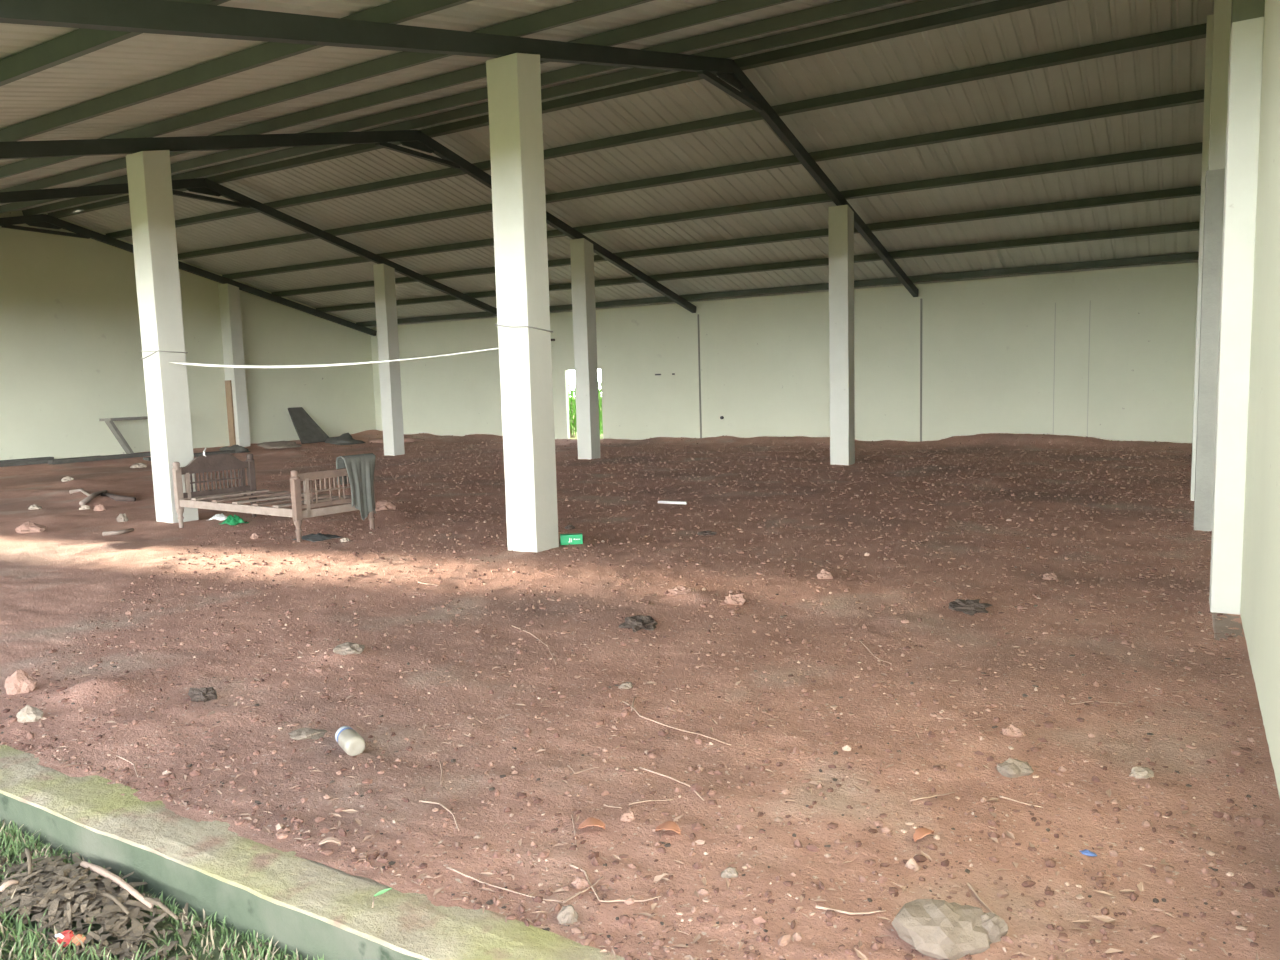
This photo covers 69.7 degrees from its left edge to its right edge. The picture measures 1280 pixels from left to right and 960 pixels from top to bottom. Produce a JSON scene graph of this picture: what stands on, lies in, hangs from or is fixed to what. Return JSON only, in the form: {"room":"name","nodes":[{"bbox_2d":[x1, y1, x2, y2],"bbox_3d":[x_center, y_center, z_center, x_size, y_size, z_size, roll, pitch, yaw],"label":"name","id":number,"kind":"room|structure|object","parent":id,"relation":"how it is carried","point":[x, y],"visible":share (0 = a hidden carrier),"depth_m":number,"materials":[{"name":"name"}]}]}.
{"room":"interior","nodes":[
{"label":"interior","id":0,"kind":"room"},
{"bbox_2d":[0,210,375,459],"bbox_3d":[-13.313,-3.014,20.804,0.250,6.023,19.360,2,7,31],"label":"wall","id":1,"kind":"structure","parent":0,"point":[71,356],"depth_m":21.93,"materials":[{"name":"paint"}]},
{"bbox_2d":[0,0,1213,326],"bbox_3d":[-3.634,-4.531,14.833,22.795,2.406,20.100,2,7,31],"label":"ceiling","id":2,"kind":"structure","parent":0,"point":[1176,68],"depth_m":14.16,"materials":[{"name":"metal"}]},
{"bbox_2d":[0,430,1279,959],"bbox_3d":[-3.545,-0.137,15.352,22.470,0.340,18.940,2,7,31],"label":"floor","id":3,"kind":"structure","parent":0,"point":[53,580],"depth_m":4.64,"materials":[{"name":"red soil"}]},
{"bbox_2d":[5,669,37,694],"bbox_3d":[-3.220,1.044,4.769,0.164,0.127,0.109,-1,6,3],"label":"clod","id":4,"kind":"object","parent":3,"relation":"on","point":[20,681],"visible":1,"depth_m":4.74,"materials":[{"name":"stone"}]},
{"bbox_2d":[0,457,53,463],"bbox_3d":[-13.844,-0.331,19.377,0.180,0.100,2.700,2,7,33],"label":"plank","id":5,"kind":"object","parent":3,"relation":"on","point":[39,458],"visible":0.55,"depth_m":19.99,"materials":[{"name":"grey wood"}]},
{"bbox_2d":[16,705,42,722],"bbox_3d":[-2.883,1.098,4.334,0.124,0.081,0.086,-1,6,5],"label":"stone","id":6,"kind":"object","parent":3,"relation":"on","point":[28,713],"visible":1,"depth_m":4.31,"materials":[{"name":"stone"}]},
{"bbox_2d":[15,521,45,532],"bbox_3d":[-6.987,0.536,10.525,0.321,0.134,0.222,-3,6,-10],"label":"clod","id":7,"kind":"object","parent":3,"relation":"on","point":[28,527],"visible":1,"depth_m":10.47,"materials":[{"name":"stone"}]},
{"bbox_2d":[0,456,95,466],"bbox_3d":[-13.069,-0.415,20.368,0.200,0.070,2.200,2,7,33],"label":"plank","id":8,"kind":"object","parent":3,"relation":"on","point":[39,461],"visible":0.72,"depth_m":19.93,"materials":[{"name":"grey wood"}]},
{"bbox_2d":[79,490,106,505],"bbox_3d":[-8.018,0.236,13.552,0.117,0.141,1.300,-3,6,-16],"label":"branch","id":9,"kind":"object","parent":3,"relation":"on","point":[90,497],"visible":0.9,"depth_m":13.20,"materials":[{"name":"brown wood"}]},
{"bbox_2d":[47,452,150,464],"bbox_3d":[-12.337,-0.516,21.266,0.260,0.090,2.502,2,7,31],"label":"plank","id":10,"kind":"object","parent":3,"relation":"on","point":[144,454],"visible":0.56,"depth_m":21.00,"materials":[{"name":"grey wood"}]},
{"bbox_2d":[100,492,135,501],"bbox_3d":[-7.682,0.250,13.445,0.924,0.101,0.186,3,7,35],"label":"branch","id":11,"kind":"object","parent":3,"relation":"on","point":[112,496],"visible":0.9,"depth_m":13.26,"materials":[{"name":"brown wood"}]},
{"bbox_2d":[102,528,133,535],"bbox_3d":[-5.835,0.585,10.301,0.126,0.050,0.336,3,8,40],"label":"branch","id":12,"kind":"object","parent":3,"relation":"on","point":[106,533],"visible":1,"depth_m":10.24,"materials":[{"name":"brown wood"}]},
{"bbox_2d":[99,416,147,453],"bbox_3d":[-11.963,-1.075,22.262,0.480,0.917,1.900,2,7,31],"label":"trestle","id":13,"kind":"object","parent":3,"relation":"on","point":[109,421],"visible":0.39,"depth_m":21.65,"materials":[{"name":"grey wood"}]},
{"bbox_2d":[126,150,198,522],"bbox_3d":[-5.735,-1.641,11.055,0.344,4.530,0.345,2,7,31],"label":"column","id":14,"kind":"structure","parent":3,"relation":"on","point":[148,172],"depth_m":10.92,"materials":[{"name":"white paint"}]},
{"bbox_2d":[0,130,695,312],"bbox_3d":[-3.560,-4.314,14.582,0.100,2.422,19.236,2,7,31],"label":"roof beam","id":15,"kind":"structure","parent":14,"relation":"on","point":[415,139],"depth_m":12.58,"materials":[{"name":"metal"}]},
{"bbox_2d":[0,0,653,178],"bbox_3d":[-6.012,-4.089,10.911,22.318,0.145,0.108,2,7,31],"label":"purlin","id":16,"kind":"object","parent":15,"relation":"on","point":[580,10],"visible":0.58,"depth_m":9.08,"materials":[{"name":"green metal"}]},
{"bbox_2d":[0,0,793,191],"bbox_3d":[-5.259,-4.593,12.156,22.318,0.145,0.108,2,7,31],"label":"purlin","id":17,"kind":"object","parent":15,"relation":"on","point":[727,8],"visible":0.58,"depth_m":10.44,"materials":[{"name":"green metal"}]},
{"bbox_2d":[48,0,1065,217],"bbox_3d":[-3.614,-5.575,14.883,22.318,0.145,0.108,2,7,31],"label":"purlin","id":18,"kind":"object","parent":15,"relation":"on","point":[994,8],"visible":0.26,"depth_m":12.43,"materials":[{"name":"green metal"}]},
{"bbox_2d":[222,142,1201,279],"bbox_3d":[-1.418,-5.031,18.627,22.318,0.145,0.108,2,7,31],"label":"purlin","id":19,"kind":"object","parent":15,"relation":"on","point":[1195,148],"visible":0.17,"depth_m":15.97,"materials":[{"name":"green metal"}]},
{"bbox_2d":[271,186,1200,296],"bbox_3d":[-0.644,-4.839,19.946,22.318,0.145,0.108,2,7,31],"label":"purlin","id":20,"kind":"object","parent":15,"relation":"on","point":[1194,190],"visible":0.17,"depth_m":16.98,"materials":[{"name":"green metal"}]},
{"bbox_2d":[316,221,1199,311],"bbox_3d":[0.129,-4.648,21.264,22.318,0.145,0.108,2,7,31],"label":"purlin","id":21,"kind":"object","parent":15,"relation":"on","point":[1191,226],"visible":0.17,"depth_m":18.52,"materials":[{"name":"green metal"}]},
{"bbox_2d":[356,252,1198,326],"bbox_3d":[0.902,-4.456,22.582,22.318,0.145,0.108,2,7,31],"label":"purlin","id":22,"kind":"object","parent":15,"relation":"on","point":[1191,256],"visible":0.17,"depth_m":19.94,"materials":[{"name":"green metal"}]},
{"bbox_2d":[143,450,234,460],"bbox_3d":[-11.032,-0.607,22.584,0.223,0.080,2.300,2,7,31],"label":"plank","id":23,"kind":"object","parent":3,"relation":"on","point":[224,451],"visible":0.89,"depth_m":22.93,"materials":[{"name":"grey wood"}]},
{"bbox_2d":[188,687,216,701],"bbox_3d":[-2.182,1.065,4.582,0.148,0.066,0.122,-2,6,-1],"label":"clod","id":24,"kind":"object","parent":3,"relation":"on","point":[202,694],"visible":1,"depth_m":4.56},
{"bbox_2d":[225,380,235,445],"bbox_3d":[-10.877,-1.753,24.414,0.220,1.777,0.045,2,7,31],"label":"plank","id":25,"kind":"object","parent":3,"relation":"on","point":[228,385],"visible":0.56,"depth_m":24.38,"materials":[{"name":"wood"}]},
{"bbox_2d":[219,514,248,524],"bbox_3d":[-4.805,0.461,10.863,0.294,0.116,0.240,2,7,31],"label":"plastic sheet","id":26,"kind":"object","parent":3,"relation":"on","point":[230,519],"visible":1,"depth_m":10.81,"materials":[{"name":"plastic"}]},
{"bbox_2d":[218,283,250,446],"bbox_3d":[-10.781,-2.910,24.453,0.400,4.510,0.340,2,7,31],"label":"wall column","id":27,"kind":"structure","parent":3,"relation":"on","point":[229,296],"depth_m":24.29,"materials":[{"name":"white paint"}]},
{"bbox_2d":[0,214,376,335],"bbox_3d":[-13.141,-4.630,20.247,0.100,2.422,19.236,2,7,31],"label":"roof beam","id":28,"kind":"structure","parent":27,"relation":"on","point":[38,220],"depth_m":21.66,"materials":[{"name":"metal"}]},
{"bbox_2d":[219,445,250,452],"bbox_3d":[-10.504,-0.817,23.827,0.987,0.195,0.707,2,7,31],"label":"heap","id":29,"kind":"object","parent":3,"relation":"on","point":[238,449],"visible":0.71,"depth_m":23.64,"materials":[{"name":"grey soil"}]},
{"bbox_2d":[172,453,375,541],"bbox_3d":[-4.153,0.150,10.377,2.324,0.832,1.028,2,7,34],"label":"frame","id":30,"kind":"object","parent":3,"relation":"on","point":[205,499],"visible":0.84,"depth_m":10.40,"materials":[{"name":"brown wood"}]},
{"bbox_2d":[336,453,375,519],"bbox_3d":[-3.053,0.081,9.980,0.195,0.715,0.423,3,7,35],"label":"cloth","id":31,"kind":"object","parent":30,"relation":"on","point":[360,468],"visible":0.98,"depth_m":9.92,"materials":[{"name":"fabric"}]},
{"bbox_2d":[257,441,301,448],"bbox_3d":[-9.857,-0.968,25.027,1.158,0.179,1.190,2,7,31],"label":"rubble heap","id":32,"kind":"object","parent":3,"relation":"on","point":[279,444],"visible":0.93,"depth_m":24.83,"materials":[{"name":"stone"}]},
{"bbox_2d":[288,728,327,739],"bbox_3d":[-1.477,1.122,4.059,0.195,0.032,0.124,-2,6,-1],"label":"lump","id":33,"kind":"object","parent":3,"relation":"on","point":[301,733],"visible":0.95,"depth_m":4.04,"materials":[{"name":"stone"}]},
{"bbox_2d":[288,407,328,443],"bbox_3d":[-9.509,-1.578,26.327,0.726,1.019,1.050,2,7,31],"label":"board","id":34,"kind":"object","parent":3,"relation":"on","point":[308,431],"visible":0.91,"depth_m":26.21,"materials":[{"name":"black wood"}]},
{"bbox_2d":[292,533,341,541],"bbox_3d":[-3.385,0.589,9.631,0.446,0.062,0.352,2,7,31],"label":"rag","id":35,"kind":"object","parent":3,"relation":"on","point":[311,537],"visible":0.95,"depth_m":9.54,"materials":[{"name":"fabric"}]},
{"bbox_2d":[319,837,340,846],"bbox_3d":[-1.026,1.198,3.036,0.070,0.028,0.023,-2,6,0],"label":"dry leaf","id":36,"kind":"object","parent":3,"relation":"on","point":[329,839],"visible":1,"depth_m":3.04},
{"bbox_2d":[325,433,364,444],"bbox_3d":[-8.536,-1.200,26.543,1.145,0.325,0.897,1,6,20],"label":"heap","id":37,"kind":"object","parent":3,"relation":"on","point":[346,438],"visible":0.91,"depth_m":26.32,"materials":[{"name":"grey soil"}]},
{"bbox_2d":[333,642,364,654],"bbox_3d":[-1.657,0.958,5.229,0.167,0.053,0.142,-3,6,-12],"label":"clod","id":38,"kind":"object","parent":3,"relation":"on","point":[346,648],"visible":1,"depth_m":5.19,"materials":[{"name":"stone"}]},
{"bbox_2d":[335,726,364,755],"bbox_3d":[-1.219,1.098,3.866,0.086,0.086,0.175,-6,7,-33],"label":"jar","id":39,"kind":"object","parent":3,"relation":"on","point":[348,739],"visible":1,"depth_m":3.81,"materials":[{"name":"plastic"}]},
{"bbox_2d":[375,500,395,510],"bbox_3d":[-3.178,0.311,11.356,0.325,0.136,0.234,-3,6,-15],"label":"clod","id":40,"kind":"object","parent":3,"relation":"on","point":[380,504],"visible":0.63,"depth_m":11.30,"materials":[{"name":"soil"}]},
{"bbox_2d":[373,264,404,455],"bbox_3d":[-5.879,-2.738,21.555,0.344,4.529,0.344,2,7,31],"label":"column","id":41,"kind":"structure","parent":3,"relation":"on","point":[384,275],"depth_m":21.43,"materials":[{"name":"white paint"}]},
{"bbox_2d":[0,178,496,315],"bbox_3d":[-8.248,-4.469,17.354,0.100,2.422,19.236,2,7,31],"label":"roof beam","id":42,"kind":"structure","parent":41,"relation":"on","point":[206,186],"depth_m":17.79,"materials":[{"name":"metal"}]},
{"bbox_2d":[369,437,423,442],"bbox_3d":[-7.328,-1.206,27.088,2.181,0.199,1.188,2,7,31],"label":"heap","id":43,"kind":"object","parent":3,"relation":"on","point":[406,439],"visible":0.4,"depth_m":26.68,"materials":[{"name":"soil"}]},
{"bbox_2d":[446,866,561,902],"bbox_3d":[-0.420,1.226,2.777,0.430,0.015,0.017,2,7,28],"label":"twig","id":44,"kind":"object","parent":3,"relation":"on","point":[447,867],"visible":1,"depth_m":2.79,"materials":[{"name":"wood"}]},
{"bbox_2d":[486,53,558,551],"bbox_3d":[-1.047,-1.487,8.282,0.344,4.530,0.344,2,7,31],"label":"column","id":45,"kind":"structure","parent":3,"relation":"on","point":[513,80],"depth_m":8.15,"materials":[{"name":"white paint"}]},
{"bbox_2d":[140,324,552,367],"bbox_3d":[-3.386,-1.337,9.690,5.825,0.298,0.378,2,7,31],"label":"rope","id":46,"kind":"object","parent":45,"relation":"attached to","point":[357,363],"visible":0.8,"depth_m":9.72,"materials":[{"name":"white"}]},
{"bbox_2d":[0,0,917,296],"bbox_3d":[1.127,-4.160,11.810,0.100,2.422,19.236,2,7,31],"label":"roof beam","id":47,"kind":"structure","parent":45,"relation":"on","point":[166,17],"depth_m":6.61,"materials":[{"name":"metal"}]},
{"bbox_2d":[0,0,229,85],"bbox_3d":[-7.518,-3.079,8.420,22.318,0.145,0.108,2,7,31],"label":"purlin","id":48,"kind":"object","parent":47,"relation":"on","point":[77,43],"visible":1,"depth_m":6.29,"materials":[{"name":"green metal"}]},
{"bbox_2d":[0,0,472,141],"bbox_3d":[-6.765,-3.584,9.666,22.318,0.145,0.108,2,7,31],"label":"purlin","id":49,"kind":"object","parent":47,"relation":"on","point":[397,11],"visible":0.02,"depth_m":7.85,"materials":[{"name":"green metal"}]},
{"bbox_2d":[0,0,905,212],"bbox_3d":[-4.506,-5.098,13.402,22.318,0.145,0.108,2,7,31],"label":"purlin","id":50,"kind":"object","parent":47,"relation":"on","point":[843,7],"visible":0.58,"depth_m":11.21,"materials":[{"name":"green metal"}]},
{"bbox_2d":[22,0,983,215],"bbox_3d":[-3.873,-5.522,14.448,22.318,0.145,0.108,2,7,31],"label":"purlin","id":51,"kind":"object","parent":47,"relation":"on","point":[924,6],"visible":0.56,"depth_m":12.30,"materials":[{"name":"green metal"}]},
{"bbox_2d":[106,23,1206,238],"bbox_3d":[-2.964,-5.414,15.991,22.318,0.145,0.108,2,7,31],"label":"purlin","id":52,"kind":"object","parent":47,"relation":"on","point":[1184,34],"visible":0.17,"depth_m":12.82,"materials":[{"name":"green metal"}]},
{"bbox_2d":[178,89,1203,259],"bbox_3d":[-2.191,-5.223,17.309,22.318,0.145,0.108,2,7,31],"label":"purlin","id":53,"kind":"object","parent":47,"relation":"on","point":[1192,97],"visible":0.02,"depth_m":14.56,"materials":[{"name":"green metal"}]},
{"bbox_2d":[557,905,577,925],"bbox_3d":[-0.206,1.231,2.605,0.062,0.055,0.043,-3,6,-13],"label":"stone","id":54,"kind":"object","parent":3,"relation":"on","point":[567,915],"visible":1,"depth_m":2.59,"materials":[{"name":"stone"}]},
{"bbox_2d":[560,533,582,544],"bbox_3d":[-0.647,0.558,8.681,0.211,0.093,0.088,-2,6,-5],"label":"carton","id":55,"kind":"object","parent":3,"relation":"on","point":[575,538],"visible":1,"depth_m":8.64,"materials":[{"name":"green"}]},
{"bbox_2d":[572,876,588,888],"bbox_3d":[-0.180,1.216,2.774,0.037,0.038,0.044,-7,8,-44],"label":"stone","id":56,"kind":"object","parent":3,"relation":"on","point":[579,882],"visible":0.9,"depth_m":2.77,"materials":[{"name":"stone"}]},
{"bbox_2d":[570,238,599,458],"bbox_3d":[-1.109,-2.580,18.734,0.346,4.529,0.344,2,7,31],"label":"column","id":57,"kind":"structure","parent":3,"relation":"on","point":[581,250],"depth_m":18.60,"materials":[{"name":"white paint"}]},
{"bbox_2d":[578,817,604,828],"bbox_3d":[-0.163,1.163,3.092,0.091,0.032,0.052,0,6,13],"label":"dry leaf","id":58,"kind":"object","parent":3,"relation":"on","point":[590,821],"visible":1,"depth_m":3.10,"materials":[{"name":"plant"}]},
{"bbox_2d":[569,864,660,901],"bbox_3d":[-0.112,1.221,2.743,0.344,0.016,0.120,3,7,35],"label":"twig","id":59,"kind":"object","parent":3,"relation":"on","point":[571,865],"visible":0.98,"depth_m":2.69,"materials":[{"name":"wood"}]},
{"bbox_2d":[620,810,634,821],"bbox_3d":[-0.043,1.158,3.165,0.054,0.034,0.039,-3,6,-11],"label":"clod","id":60,"kind":"object","parent":3,"relation":"on","point":[629,816],"visible":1,"depth_m":3.15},
{"bbox_2d":[0,434,1263,959],"bbox_3d":[-3.157,-0.076,14.997,21.286,0.270,18.613,2,7,31],"label":"dark grit","id":61,"kind":"object","parent":3,"relation":"on","point":[1155,900],"visible":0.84,"depth_m":3.74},
{"bbox_2d":[16,483,1258,959],"bbox_3d":[-2.471,0.625,9.039,13.909,0.082,9.044,2,7,31],"label":"pebbles","id":62,"kind":"object","parent":3,"relation":"on","point":[658,878],"visible":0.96,"depth_m":3.33,"materials":[{"name":"stone"}]},
{"bbox_2d":[618,615,657,631],"bbox_3d":[-0.009,0.884,5.738,0.248,0.085,0.281,-1,6,10],"label":"clod","id":63,"kind":"object","parent":3,"relation":"on","point":[638,622],"visible":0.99,"depth_m":5.69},
{"bbox_2d":[0,433,1279,959],"bbox_3d":[-3.490,-0.091,15.202,22.079,0.308,18.630,2,7,31],"label":"pebbles","id":64,"kind":"object","parent":3,"relation":"on","point":[784,939],"visible":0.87,"depth_m":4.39,"materials":[{"name":"stone"}]},
{"bbox_2d":[655,821,680,833],"bbox_3d":[0.092,1.160,3.058,0.086,0.035,0.054,2,7,31],"label":"dry leaf","id":65,"kind":"object","parent":3,"relation":"on","point":[669,825],"visible":1,"depth_m":3.06,"materials":[{"name":"plant"}]},
{"bbox_2d":[639,767,703,800],"bbox_3d":[0.128,1.135,3.455,0.040,0.012,0.385,-6,7,-37],"label":"twig","id":66,"kind":"object","parent":3,"relation":"on","point":[642,768],"visible":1,"depth_m":3.50,"materials":[{"name":"wood"}]},
{"bbox_2d":[622,697,730,744],"bbox_3d":[0.121,1.070,4.075,0.131,0.020,0.757,-5,7,-32],"label":"twig","id":67,"kind":"object","parent":3,"relation":"on","point":[632,708],"visible":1,"depth_m":4.06,"materials":[{"name":"wood"}]},
{"bbox_2d":[665,585,693,595],"bbox_3d":[0.284,0.773,6.486,0.212,0.068,0.142,-3,6,-11],"label":"clod","id":68,"kind":"object","parent":3,"relation":"on","point":[679,589],"visible":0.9,"depth_m":6.46,"materials":[{"name":"stone"}]},
{"bbox_2d":[721,867,737,877],"bbox_3d":[0.272,1.194,2.794,0.054,0.034,0.037,-2,6,-2],"label":"stone","id":69,"kind":"object","parent":3,"relation":"on","point":[730,872],"visible":0.91,"depth_m":2.79,"materials":[{"name":"stone"}]},
{"bbox_2d":[724,593,745,605],"bbox_3d":[0.644,0.805,6.239,0.147,0.077,0.106,-1,6,9],"label":"clod","id":70,"kind":"object","parent":3,"relation":"on","point":[731,599],"visible":0.99,"depth_m":6.21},
{"bbox_2d":[817,569,832,578],"bbox_3d":[1.390,0.707,6.906,0.126,0.088,0.088,-2,6,1],"label":"stone","id":71,"kind":"object","parent":3,"relation":"on","point":[824,574],"visible":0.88,"depth_m":6.88,"materials":[{"name":"stone"}]},
{"bbox_2d":[828,205,854,464],"bbox_3d":[3.514,-2.428,16.001,0.343,4.529,0.345,2,7,31],"label":"column","id":72,"kind":"structure","parent":3,"relation":"on","point":[840,218],"depth_m":15.86,"materials":[{"name":"white paint"}]},
{"bbox_2d":[816,905,885,914],"bbox_3d":[0.591,1.208,2.575,0.195,0.012,0.029,-1,6,8],"label":"twig","id":73,"kind":"object","parent":3,"relation":"on","point":[817,906],"visible":1,"depth_m":2.57,"materials":[{"name":"wood"}]},
{"bbox_2d":[905,858,917,869],"bbox_3d":[0.833,1.177,2.816,0.041,0.038,0.025,0,6,14],"label":"stone","id":74,"kind":"object","parent":3,"relation":"on","point":[911,864],"visible":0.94,"depth_m":2.81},
{"bbox_2d":[913,827,933,841],"bbox_3d":[0.917,1.145,2.969,0.058,0.033,0.075,2,7,31],"label":"dry leaf","id":75,"kind":"object","parent":3,"relation":"on","point":[919,833],"visible":1,"depth_m":2.97,"materials":[{"name":"plant"}]},
{"bbox_2d":[891,899,991,959],"bbox_3d":[0.819,1.184,2.463,0.228,0.099,0.247,3,8,40],"label":"stone","id":76,"kind":"object","parent":3,"relation":"on","point":[937,929],"visible":0.98,"depth_m":2.41,"materials":[{"name":"stone"}]},
{"bbox_2d":[949,599,992,615],"bbox_3d":[2.097,0.799,5.902,0.277,0.078,0.243,4,8,43],"label":"clod","id":77,"kind":"object","parent":3,"relation":"on","point":[970,607],"visible":1,"depth_m":5.84,"materials":[{"name":"stone"}]},
{"bbox_2d":[981,912,1008,942],"bbox_3d":[0.934,1.194,2.454,0.100,0.069,0.058,-2,6,-6],"label":"stone","id":78,"kind":"object","parent":3,"relation":"on","point":[996,927],"visible":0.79,"depth_m":2.44,"materials":[{"name":"stone"}]},
{"bbox_2d":[1002,725,1025,736],"bbox_3d":[1.554,1.042,3.814,0.093,0.052,0.065,0,6,11],"label":"stone","id":79,"kind":"object","parent":3,"relation":"on","point":[1012,731],"visible":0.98,"depth_m":3.80,"materials":[{"name":"stone"}]},
{"bbox_2d":[996,758,1033,777],"bbox_3d":[1.418,1.081,3.469,0.137,0.065,0.109,-3,6,-13],"label":"stone","id":80,"kind":"object","parent":3,"relation":"on","point":[1011,768],"visible":0.98,"depth_m":3.44,"materials":[{"name":"stone"}]},
{"bbox_2d":[1129,766,1153,778],"bbox_3d":[1.859,1.081,3.400,0.090,0.034,0.065,-5,7,-32],"label":"stone","id":81,"kind":"object","parent":3,"relation":"on","point":[1139,772],"visible":1,"depth_m":3.38,"materials":[{"name":"stone"}]},
{"bbox_2d":[1190,14,1213,500],"bbox_3d":[6.331,-2.327,10.188,0.245,5.338,0.340,2,7,31],"label":"wall column","id":82,"kind":"structure","parent":3,"relation":"on","point":[1209,28],"depth_m":10.03,"materials":[{"name":"white paint"}]},
{"bbox_2d":[1194,0,1231,530],"bbox_3d":[5.273,-2.048,8.395,0.225,5.218,0.340,2,7,31],"label":"wall column","id":83,"kind":"structure","parent":3,"relation":"on","point":[1215,175],"depth_m":8.29,"materials":[{"name":"white paint"}]},
{"bbox_2d":[1209,0,1264,640],"bbox_3d":[3.429,-1.284,5.250,0.155,4.560,1.010,2,7,31],"label":"wall column","id":84,"kind":"structure","parent":3,"relation":"on","point":[1247,16],"depth_m":5.42,"materials":[{"name":"white paint"}]},
{"bbox_2d":[370,262,1197,442],"bbox_3d":[1.258,-2.574,23.289,22.320,3.790,0.120,2,7,31],"label":"wall","id":85,"kind":"structure","parent":0,"point":[988,344],"depth_m":20.70,"materials":[{"name":"paint"}]},
{"bbox_2d":[686,313,699,437],"bbox_3d":[1.343,-2.467,23.164,0.320,3.399,0.028,2,7,31],"label":"trim","id":86,"kind":"structure","parent":85,"relation":"attached to","point":[691,319],"depth_m":23.13,"materials":[{"name":"paint"}]},
{"bbox_2d":[697,314,701,437],"bbox_3d":[1.500,-2.450,23.077,0.040,3.374,0.020,2,7,31],"label":"trim","id":87,"kind":"structure","parent":85,"relation":"attached to","point":[697,314],"depth_m":23.06,"materials":[{"name":"grey"}]},
{"bbox_2d":[905,297,920,441],"bbox_3d":[6.050,-2.312,20.381,0.320,3.399,0.028,2,7,31],"label":"trim","id":88,"kind":"structure","parent":85,"relation":"attached to","point":[912,305],"depth_m":20.36,"materials":[{"name":"paint"}]},
{"bbox_2d":[920,299,921,440],"bbox_3d":[6.207,-2.295,20.294,0.040,3.374,0.020,2,7,31],"label":"trim","id":89,"kind":"structure","parent":85,"relation":"attached to","point":[920,299],"depth_m":20.27,"materials":[{"name":"grey"}]},
{"bbox_2d":[1087,300,1090,436],"bbox_3d":[9.081,-2.189,18.603,0.012,2.850,0.008,2,7,31],"label":"trim","id":90,"kind":"structure","parent":85,"relation":"attached to","point":[1090,300],"depth_m":18.61,"materials":[{"name":"beige"}]},
{"bbox_2d":[1240,0,1279,797],"bbox_3d":[6.099,-2.373,9.326,0.230,6.023,19.360,2,7,31],"label":"wall","id":91,"kind":"structure","parent":0,"point":[1260,588],"depth_m":4.29,"materials":[{"name":"paint"}]},
{"label":"outside","id":92,"kind":"structure","parent":0,"visible":0},
{"bbox_2d":[570,397,602,438],"bbox_3d":[0.052,1.789,0.188,180.000,0.001,240.000,2,7,31],"label":"field","id":93,"kind":"structure","parent":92,"point":[601,435],"depth_m":33.04,"materials":[{"name":"green plant"}]},
{"bbox_2d":[568,378,576,437],"bbox_3d":[-2.388,-2.492,31.784,1.589,2.112,1.137,2,7,31],"label":"bush","id":94,"kind":"object","parent":93,"relation":"on","point":[572,421],"visible":0.34,"depth_m":31.57,"materials":[{"name":"green plant"}]},
{"bbox_2d":[573,379,602,434],"bbox_3d":[-1.561,-2.430,31.047,1.589,2.094,1.174,2,7,31],"label":"bush","id":95,"kind":"object","parent":93,"relation":"on","point":[600,390],"visible":0.11,"depth_m":30.88,"materials":[{"name":"green plant"}]},
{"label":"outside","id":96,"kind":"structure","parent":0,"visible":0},
{"bbox_2d":[0,818,323,959],"bbox_3d":[-3.425,1.511,2.645,9.500,0.064,2.720,2,7,31],"label":"ground","id":97,"kind":"structure","parent":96,"point":[159,926],"depth_m":2.86,"materials":[{"name":"green plant"}]},
{"bbox_2d":[0,847,271,959],"bbox_3d":[-1.786,1.391,2.932,1.488,0.120,0.434,2,7,31],"label":"litter","id":98,"kind":"object","parent":97,"relation":"on","point":[85,899],"visible":0.93,"depth_m":2.95,"materials":[{"name":"plant"}]},
{"bbox_2d":[0,880,18,891],"bbox_3d":[-2.116,1.356,3.080,0.019,0.028,0.062,2,7,31],"label":"stick","id":99,"kind":"object","parent":98,"relation":"on","point":[6,884],"visible":1,"depth_m":3.07,"materials":[{"name":"wood"}]},
{"bbox_2d":[25,848,31,874],"bbox_3d":[-2.153,1.338,3.241,0.018,0.025,0.211,-6,7,-36],"label":"stick","id":100,"kind":"object","parent":98,"relation":"on","point":[27,851],"visible":1,"depth_m":3.22,"materials":[{"name":"wood"}]},
{"bbox_2d":[39,867,89,903],"bbox_3d":[-1.915,1.352,3.069,0.019,0.037,0.208,0,6,15],"label":"stick","id":101,"kind":"object","parent":98,"relation":"on","point":[64,883],"visible":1,"depth_m":3.06,"materials":[{"name":"wood"}]},
{"bbox_2d":[55,930,85,946],"bbox_3d":[-1.742,1.396,2.809,0.096,0.043,0.058,0,6,19],"label":"wrapper","id":102,"kind":"object","parent":98,"relation":"on","point":[65,935],"visible":0.91,"depth_m":2.80,"materials":[{"name":"red"}]},
{"bbox_2d":[96,892,128,913],"bbox_3d":[-1.702,1.359,2.972,0.216,0.026,0.018,3,7,37],"label":"stick","id":103,"kind":"object","parent":98,"relation":"on","point":[108,895],"visible":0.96,"depth_m":2.96,"materials":[{"name":"wood"}]},
{"bbox_2d":[80,861,153,908],"bbox_3d":[-1.748,1.343,3.072,0.469,0.034,0.024,3,7,35],"label":"stick","id":104,"kind":"object","parent":98,"relation":"on","point":[100,870],"visible":1,"depth_m":3.07,"materials":[{"name":"wood"}]},
{"bbox_2d":[143,897,178,920],"bbox_3d":[-1.528,1.355,2.924,0.227,0.026,0.018,2,7,34],"label":"stick","id":105,"kind":"object","parent":98,"relation":"on","point":[160,904],"visible":1,"depth_m":2.91,"materials":[{"name":"wood"}]},
{"bbox_2d":[0,744,624,959],"bbox_3d":[-4.035,1.343,4.661,12.390,0.430,0.276,2,7,31],"label":"curb","id":106,"kind":"object","parent":97,"relation":"on","point":[313,907],"depth_m":2.89,"materials":[{"name":"concrete"}]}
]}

